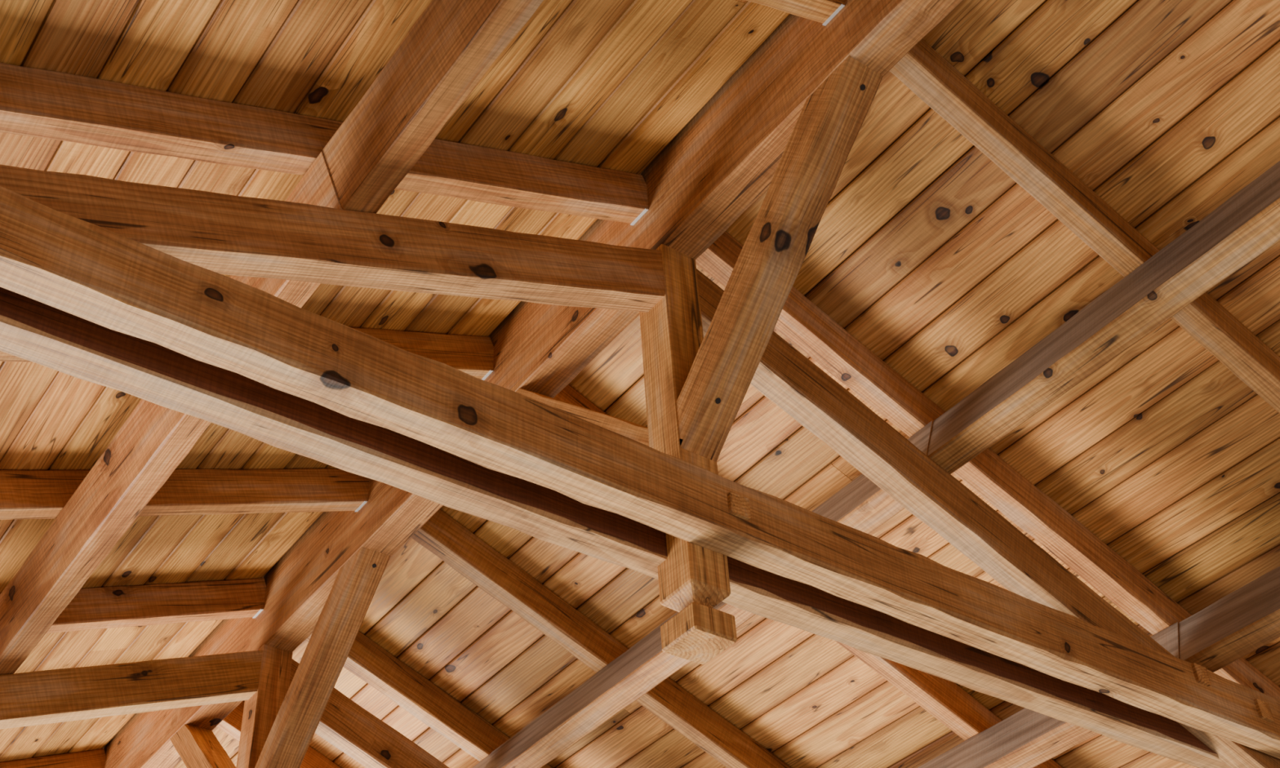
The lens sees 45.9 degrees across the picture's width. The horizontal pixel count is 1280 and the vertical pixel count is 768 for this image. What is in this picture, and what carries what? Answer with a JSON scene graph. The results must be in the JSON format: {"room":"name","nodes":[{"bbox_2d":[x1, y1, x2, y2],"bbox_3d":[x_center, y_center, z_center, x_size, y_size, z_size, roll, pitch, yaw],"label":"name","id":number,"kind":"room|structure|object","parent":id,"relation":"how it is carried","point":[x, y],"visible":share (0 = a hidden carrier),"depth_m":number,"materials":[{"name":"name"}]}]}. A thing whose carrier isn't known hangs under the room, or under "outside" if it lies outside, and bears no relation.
{"room":"timber-roofed hall","nodes":[
{"label":"timber-roofed hall","id":0,"kind":"room"},
{"bbox_2d":[0,546,448,767],"bbox_3d":[-1.328,1.367,5.161,6.240,1.322,1.764,23,-47,-29],"label":"roof truss","id":1,"kind":"object","parent":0,"point":[287,701],"depth_m":5.06,"materials":[{"name":"brown wood"}]},
{"bbox_2d":[232,0,1045,756],"bbox_3d":[0.157,-0.139,3.768,6.901,1.380,16.800,23,-47,-29],"label":"roof","id":2,"kind":"structure","parent":0,"point":[1045,0],"depth_m":4.10,"materials":[{"name":"brown wood"}]},
{"bbox_2d":[0,577,266,633],"bbox_3d":[-2.680,0.734,4.445,3.293,1.417,0.072,23,-47,-29],"label":"rafter","id":3,"kind":"object","parent":2,"relation":"attached to","point":[116,606],"visible":0.79,"depth_m":5.33,"materials":[{"name":"brown wood"}]},
{"bbox_2d":[0,0,543,675],"bbox_3d":[-1.134,-0.007,3.885,0.149,0.193,13.798,23,-47,-29],"label":"purlin","id":4,"kind":"object","parent":2,"relation":"attached to","point":[451,46],"visible":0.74,"depth_m":3.38,"materials":[{"name":"brown wood"}]},
{"bbox_2d":[0,748,105,767],"bbox_3d":[-3.619,1.603,5.409,3.293,1.417,0.072,23,-47,-29],"label":"rafter","id":5,"kind":"object","parent":4,"relation":"on","point":[95,758],"visible":1,"depth_m":6.47,"materials":[{"name":"brown wood"}]},
{"bbox_2d":[0,468,368,519],"bbox_3d":[-2.211,0.299,3.963,3.293,1.417,0.072,23,-47,-29],"label":"rafter","id":6,"kind":"object","parent":4,"relation":"on","point":[24,494],"visible":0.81,"depth_m":4.74,"materials":[{"name":"brown wood"}]},
{"bbox_2d":[0,327,493,380],"bbox_3d":[-1.742,-0.135,3.481,3.293,1.417,0.072,23,-47,-29],"label":"rafter","id":7,"kind":"object","parent":4,"relation":"on","point":[473,356],"visible":0.25,"depth_m":4.52,"materials":[{"name":"brown wood"}]},
{"bbox_2d":[0,62,648,225],"bbox_3d":[-1.272,-0.570,2.999,3.293,1.417,0.072,23,-47,-29],"label":"rafter","id":8,"kind":"object","parent":4,"relation":"on","point":[34,102],"visible":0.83,"depth_m":3.34,"materials":[{"name":"brown wood"}]},
{"bbox_2d":[745,0,844,26],"bbox_3d":[-0.803,-1.005,2.517,3.293,1.417,0.072,23,-47,-29],"label":"rafter","id":9,"kind":"object","parent":4,"relation":"on","point":[823,11],"visible":0.92,"depth_m":3.60,"materials":[{"name":"brown wood"}]},
{"bbox_2d":[0,0,789,762],"bbox_3d":[-1.320,-0.635,3.012,3.302,1.338,16.516,23,-47,-29],"label":"boards","id":10,"kind":"object","parent":2,"relation":"on","point":[606,84],"visible":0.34,"depth_m":3.79,"materials":[{"name":"brown wood"}]},
{"bbox_2d":[305,631,552,767],"bbox_3d":[0.022,1.883,6.040,3.293,1.417,0.072,23,-47,-29],"label":"rafter","id":11,"kind":"object","parent":2,"relation":"attached to","point":[366,660],"visible":0.48,"depth_m":5.78,"materials":[{"name":"brown wood"}]},
{"bbox_2d":[102,0,962,767],"bbox_3d":[-0.397,-0.030,4.627,0.114,0.354,13.800,23,-47,-29],"label":"ridge beam","id":12,"kind":"structure","parent":2,"relation":"attached to","point":[729,153],"depth_m":4.16,"materials":[{"name":"brown wood"}]},
{"bbox_2d":[173,0,1279,767],"bbox_3d":[1.518,0.507,4.611,3.302,1.337,16.678,23,-47,-29],"label":"boards","id":13,"kind":"object","parent":2,"relation":"on","point":[932,258],"visible":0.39,"depth_m":4.34,"materials":[{"name":"brown wood"}]},
{"bbox_2d":[471,160,1279,767],"bbox_3d":[0.372,0.628,4.780,0.149,0.193,13.798,23,-47,-29],"label":"purlin","id":14,"kind":"object","parent":2,"relation":"on","point":[1247,224],"visible":0.67,"depth_m":4.03,"materials":[{"name":"brown wood"}]},
{"bbox_2d":[217,701,341,767],"bbox_3d":[-0.448,2.317,6.522,3.293,1.417,0.072,23,-47,-29],"label":"rafter","id":15,"kind":"object","parent":14,"relation":"on","point":[231,725],"visible":0.19,"depth_m":6.20,"materials":[{"name":"brown wood"}]},
{"bbox_2d":[410,509,791,767],"bbox_3d":[0.491,1.448,5.558,3.293,1.417,0.072,23,-47,-29],"label":"rafter","id":16,"kind":"object","parent":14,"relation":"on","point":[441,535],"visible":0.8,"depth_m":5.33,"materials":[{"name":"brown wood"}]},
{"bbox_2d":[553,384,1063,767],"bbox_3d":[0.960,1.013,5.076,3.293,1.417,0.072,23,-47,-29],"label":"rafter","id":17,"kind":"object","parent":14,"relation":"on","point":[946,701],"visible":0.25,"depth_m":5.04,"materials":[{"name":"brown wood"}]},
{"bbox_2d":[695,231,1279,699],"bbox_3d":[1.430,0.578,4.594,3.293,1.417,0.072,23,-47,-29],"label":"rafter","id":18,"kind":"object","parent":14,"relation":"on","point":[800,321],"visible":0.66,"depth_m":4.45,"materials":[{"name":"brown wood"}]},
{"bbox_2d":[889,39,1279,413],"bbox_3d":[1.899,0.144,4.112,3.293,1.417,0.072,23,-47,-29],"label":"rafter","id":19,"kind":"object","parent":14,"relation":"on","point":[922,70],"visible":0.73,"depth_m":3.86,"materials":[{"name":"brown wood"}]},
{"bbox_2d":[917,566,1279,767],"bbox_3d":[1.151,1.238,4.988,0.149,0.193,13.798,23,-47,-29],"label":"purlin","id":20,"kind":"object","parent":2,"relation":"on","point":[1246,620],"visible":0.64,"depth_m":4.50,"materials":[{"name":"brown wood"}]},
{"bbox_2d":[0,55,1279,767],"bbox_3d":[0.080,0.063,3.715,6.240,1.322,1.764,23,-47,-29],"label":"roof truss","id":21,"kind":"object","parent":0,"point":[118,285],"depth_m":3.41,"materials":[{"name":"brown wood"}]}
]}

